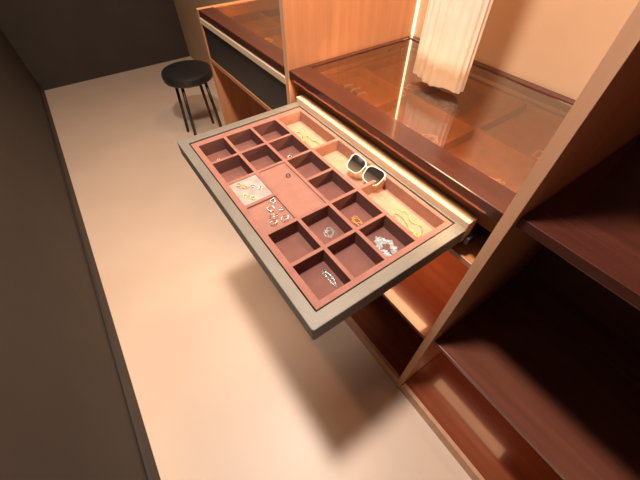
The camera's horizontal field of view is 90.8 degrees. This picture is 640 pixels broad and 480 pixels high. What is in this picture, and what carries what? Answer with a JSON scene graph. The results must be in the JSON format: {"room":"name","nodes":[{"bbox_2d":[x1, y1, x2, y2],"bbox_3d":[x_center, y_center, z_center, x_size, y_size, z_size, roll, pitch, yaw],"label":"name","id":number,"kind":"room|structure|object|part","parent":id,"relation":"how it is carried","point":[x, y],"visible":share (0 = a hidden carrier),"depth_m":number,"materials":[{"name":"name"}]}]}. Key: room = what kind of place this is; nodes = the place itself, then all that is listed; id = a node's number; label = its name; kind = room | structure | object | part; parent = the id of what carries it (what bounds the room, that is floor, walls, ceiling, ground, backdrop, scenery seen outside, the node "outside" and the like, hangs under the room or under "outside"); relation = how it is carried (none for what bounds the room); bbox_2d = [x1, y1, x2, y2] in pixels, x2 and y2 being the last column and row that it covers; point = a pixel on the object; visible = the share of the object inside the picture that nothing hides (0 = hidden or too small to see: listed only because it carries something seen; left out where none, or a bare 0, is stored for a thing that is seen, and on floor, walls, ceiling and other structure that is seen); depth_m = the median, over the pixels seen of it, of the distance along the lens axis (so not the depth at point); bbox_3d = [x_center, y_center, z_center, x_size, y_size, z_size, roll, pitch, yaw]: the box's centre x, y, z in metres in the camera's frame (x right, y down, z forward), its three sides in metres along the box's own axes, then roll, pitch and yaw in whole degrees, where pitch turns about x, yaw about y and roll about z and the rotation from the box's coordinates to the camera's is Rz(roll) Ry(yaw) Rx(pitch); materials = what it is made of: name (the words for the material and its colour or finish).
{"room":"walk-in closet","nodes":[
{"label":"walk-in closet","id":0,"kind":"room"},
{"bbox_2d":[0,28,147,479],"bbox_3d":[-1.122,-0.469,0.576,0.057,2.722,6.068,-28,56,-21],"label":"wall","id":1,"kind":"structure","parent":0,"point":[65,414],"depth_m":1.10,"materials":[{"name":"paint"}]},
{"bbox_2d":[38,83,160,479],"bbox_3d":[-1.091,0.358,1.604,0.012,0.082,6.068,-28,56,-21],"label":"baseboard","id":2,"kind":"structure","parent":1,"relation":"attached to","point":[149,462],"depth_m":1.53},
{"bbox_2d":[0,0,189,90],"bbox_3d":[-2.216,-2.747,2.469,1.656,2.722,0.041,-28,56,-21],"label":"wall","id":3,"kind":"structure","parent":0,"point":[61,43],"depth_m":3.19,"materials":[{"name":"paint"}]},
{"bbox_2d":[174,0,238,77],"bbox_3d":[0.192,-1.178,1.160,0.049,2.722,6.068,-28,56,-21],"label":"wall","id":4,"kind":"structure","parent":0,"point":[186,9],"depth_m":3.27,"materials":[{"name":"beige paint"}]},
{"bbox_2d":[45,56,471,479],"bbox_3d":[-0.440,0.047,1.940,1.599,0.041,6.068,-28,56,-21],"label":"floor","id":5,"kind":"structure","parent":0,"point":[228,383],"depth_m":1.56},
{"bbox_2d":[161,60,221,135],"bbox_3d":[-0.983,-1.088,2.517,0.361,0.526,0.361,-28,56,-21],"label":"stool","id":6,"kind":"object","parent":5,"relation":"on","point":[186,73],"visible":0.91,"depth_m":2.32,"materials":[{"name":"black leather"}]},
{"bbox_3d":[-1.124,-1.086,2.558,0.064,0.461,0.023,8,51,6],"label":"leg","id":7,"kind":"part","parent":6,"relation":"part of","materials":[{"name":"black plastic"}]},
{"bbox_3d":[-0.984,-1.235,2.340,0.361,0.066,0.361,-28,56,-21],"label":"seat","id":8,"kind":"part","parent":6,"relation":"part of","materials":[{"name":"black leather"}]},
{"bbox_3d":[-1.008,-0.959,2.452,0.023,0.461,0.064,8,51,6],"label":"leg","id":9,"kind":"part","parent":6,"relation":"part of","materials":[{"name":"black plastic"}]},
{"bbox_3d":[-0.958,-1.176,2.632,0.023,0.461,0.064,8,51,6],"label":"leg","id":10,"kind":"part","parent":6,"relation":"part of","materials":[{"name":"black plastic"}]},
{"bbox_3d":[-0.842,-1.048,2.526,0.064,0.461,0.023,8,51,6],"label":"leg","id":11,"kind":"part","parent":6,"relation":"part of","materials":[{"name":"black plastic"}]},
{"bbox_2d":[196,0,287,124],"bbox_3d":[-0.105,-0.939,1.229,0.549,2.312,0.757,-28,56,-21],"label":"tall cabinet","id":12,"kind":"object","parent":5,"relation":"on","point":[243,38],"visible":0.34,"depth_m":1.29,"materials":[{"name":"orange wood"}]},
{"bbox_2d":[210,59,271,110],"bbox_3d":[-0.101,-0.755,1.431,0.533,0.019,0.733,-28,56,-21],"label":"shelf","id":13,"kind":"object","parent":12,"relation":"attached to","point":[213,62],"depth_m":1.34,"materials":[{"name":"orange wood"}]},
{"bbox_3d":[-0.291,-0.775,1.198,0.070,0.027,0.733,-28,56,-21],"label":"rail","id":14,"kind":"part","parent":12,"relation":"part of","materials":[{"name":"brown wood"}]},
{"bbox_3d":[-0.314,-0.746,1.209,0.020,0.022,0.733,-28,56,-21],"label":"lip rail","id":15,"kind":"part","parent":12,"relation":"part of","materials":[{"name":"brown wood"}]},
{"bbox_3d":[-0.311,-0.694,1.275,0.013,0.142,0.733,-28,56,-21],"label":"drawer","id":16,"kind":"part","parent":12,"relation":"part of","materials":[{"name":"black plastic"}]},
{"bbox_3d":[-0.084,-0.893,1.282,0.435,0.001,0.733,-28,56,-21],"label":"glass panel","id":17,"kind":"part","parent":12,"relation":"part of","materials":[{"name":"clear glass"}]},
{"bbox_2d":[177,0,639,388],"bbox_3d":[0.182,-0.362,0.749,0.938,2.312,0.800,-28,56,-21],"label":"tall cabinet","id":18,"kind":"object","parent":5,"relation":"on","point":[551,91],"visible":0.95,"depth_m":0.79,"materials":[{"name":"orange wood"}]},
{"bbox_2d":[294,131,318,147],"bbox_3d":[-0.042,-0.302,0.944,0.042,0.004,0.118,-28,56,-21],"label":"necklace","id":19,"kind":"object","parent":18,"relation":"in","point":[294,131],"visible":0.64,"depth_m":0.95,"materials":[{"name":"gold metal"}]},
{"bbox_3d":[-0.044,-0.135,0.786,0.393,0.041,0.676,-28,56,-21],"label":"drawer frame","id":20,"kind":"part","parent":18,"relation":"part of","materials":[{"name":"grey wood"}]},
{"bbox_2d":[323,227,334,237],"bbox_3d":[0.020,-0.017,0.713,0.025,0.002,0.030,12,51,10],"label":"bracelet","id":21,"kind":"object","parent":18,"relation":"in","point":[332,230],"visible":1,"depth_m":0.71,"materials":[{"name":"silver metal"}]},
{"bbox_2d":[322,269,336,286],"bbox_3d":[0.020,0.076,0.636,0.014,0.002,0.048,-32,57,-24],"label":"bracelet","id":22,"kind":"object","parent":18,"relation":"in","point":[330,281],"visible":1,"depth_m":0.64,"materials":[{"name":"silver metal"}]},
{"bbox_3d":[0.121,-0.694,1.024,0.545,2.312,0.022,-28,56,-21],"label":"panel","id":23,"kind":"part","parent":18,"relation":"part of","materials":[{"name":"orange wood"}]},
{"bbox_2d":[351,216,362,224],"bbox_3d":[0.085,-0.045,0.737,0.021,0.002,0.032,-28,56,-21],"label":"bracelet","id":24,"kind":"object","parent":18,"relation":"in","point":[360,222],"visible":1,"depth_m":0.74,"materials":[{"name":"gold metal"}]},
{"bbox_3d":[0.144,-0.635,1.081,0.435,0.027,0.019,-28,56,-21],"label":"rail","id":25,"kind":"part","parent":18,"relation":"part of","materials":[{"name":"brown wood"}]},
{"bbox_2d":[346,154,385,185],"bbox_3d":[0.112,-0.175,0.795,0.039,0.034,0.119,-32,57,-24],"label":"sunglasses","id":26,"kind":"object","parent":18,"relation":"on","point":[356,163],"visible":1,"depth_m":0.79,"materials":[{"name":"white plastic"}]},
{"bbox_2d":[374,236,396,256],"bbox_3d":[0.144,0.015,0.685,0.057,0.005,0.050,13,52,10],"label":"bracelet","id":27,"kind":"object","parent":18,"relation":"in","point":[377,242],"visible":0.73,"depth_m":0.69,"materials":[{"name":"silver metal"}]},
{"bbox_3d":[0.129,-0.232,0.859,0.030,0.062,0.672,-28,56,-21],"label":"drawer","id":28,"kind":"part","parent":18,"relation":"part of","materials":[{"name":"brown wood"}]},
{"bbox_2d":[351,295,423,375],"bbox_3d":[0.347,0.250,1.666,0.516,0.020,0.754,-28,56,-21],"label":"shelf","id":29,"kind":"object","parent":18,"relation":"attached to","point":[394,342],"depth_m":1.49,"materials":[{"name":"brown wood"}]},
{"bbox_2d":[300,87,497,232],"bbox_3d":[0.350,-0.367,0.926,0.496,0.037,0.742,-28,56,-21],"label":"shelf","id":30,"kind":"object","parent":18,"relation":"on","point":[486,222],"depth_m":0.77,"materials":[{"name":"orange wood"}]},
{"bbox_3d":[0.148,-0.292,0.796,0.070,0.027,0.754,-28,56,-21],"label":"rail","id":31,"kind":"part","parent":18,"relation":"part of","materials":[{"name":"brown wood"}]},
{"bbox_2d":[394,209,422,237],"bbox_3d":[0.201,-0.039,0.725,0.048,0.005,0.097,-28,56,-21],"label":"necklace","id":32,"kind":"object","parent":18,"relation":"in","point":[415,233],"visible":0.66,"depth_m":0.72,"materials":[{"name":"gold metal"}]},
{"bbox_2d":[382,251,468,338],"bbox_3d":[0.360,0.014,1.395,0.484,0.016,0.754,-28,56,-21],"label":"shelf","id":33,"kind":"object","parent":18,"relation":"attached to","point":[421,297],"depth_m":1.23,"materials":[{"name":"brown wood"}]},
{"bbox_3d":[0.354,-0.411,0.881,0.435,0.001,0.713,-28,56,-21],"label":"glass panel","id":34,"kind":"part","parent":18,"relation":"part of","materials":[{"name":"clear glass"}]},
{"bbox_2d":[413,0,493,93],"bbox_3d":[0.331,-0.789,0.486,0.073,1.064,0.175,-28,56,-21],"label":"dress","id":35,"kind":"object","parent":18,"relation":"hanging from","point":[452,31],"visible":1,"depth_m":0.79,"materials":[{"name":"beige fabric"}]},
{"bbox_2d":[447,222,490,267],"bbox_3d":[0.345,-0.287,1.017,0.517,0.016,0.754,-28,56,-21],"label":"shelf","id":36,"kind":"object","parent":18,"relation":"attached to","point":[466,254],"depth_m":0.75,"materials":[{"name":"orange wood"}]},
{"bbox_3d":[0.545,-0.506,0.973,0.029,0.027,0.754,-28,56,-21],"label":"rail","id":37,"kind":"part","parent":18,"relation":"part of","materials":[{"name":"brown wood"}]},
{"bbox_3d":[0.566,-0.204,0.617,0.545,2.312,0.023,-28,56,-21],"label":"panel","id":38,"kind":"part","parent":18,"relation":"part of","materials":[{"name":"orange wood"}]},
{"bbox_3d":[0.561,-0.567,0.918,0.012,2.312,0.754,-28,56,-21],"label":"panel","id":39,"kind":"part","parent":18,"relation":"part of","materials":[{"name":"beige wood"}]},
{"bbox_2d":[400,134,639,479],"bbox_3d":[0.822,0.077,0.383,0.545,2.312,0.868,-28,56,-21],"label":"shelving unit","id":40,"kind":"object","parent":5,"relation":"on","point":[540,380],"visible":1,"depth_m":0.96,"materials":[{"name":"brown wood"}]},
{"bbox_2d":[405,352,562,479],"bbox_3d":[0.819,0.769,1.234,0.516,0.020,0.843,-28,56,-21],"label":"shelf","id":41,"kind":"object","parent":40,"relation":"attached to","point":[486,441],"depth_m":1.25,"materials":[{"name":"brown wood"}]},
{"bbox_2d":[434,267,639,479],"bbox_3d":[0.821,0.486,0.896,0.508,0.016,0.843,-28,56,-21],"label":"shelf","id":42,"kind":"object","parent":40,"relation":"attached to","point":[565,378],"depth_m":0.96,"materials":[{"name":"brown wood"}]},
{"bbox_2d":[516,134,639,309],"bbox_3d":[0.816,0.119,0.451,0.517,0.023,0.843,-28,56,-21],"label":"shelf","id":43,"kind":"object","parent":40,"relation":"attached to","point":[592,223],"depth_m":0.56,"materials":[{"name":"brown wood"}]},
{"bbox_3d":[1.033,-0.048,0.486,0.012,2.312,0.843,-28,56,-21],"label":"panel","id":44,"kind":"part","parent":40,"relation":"part of","materials":[{"name":"brown wood"}]}
]}

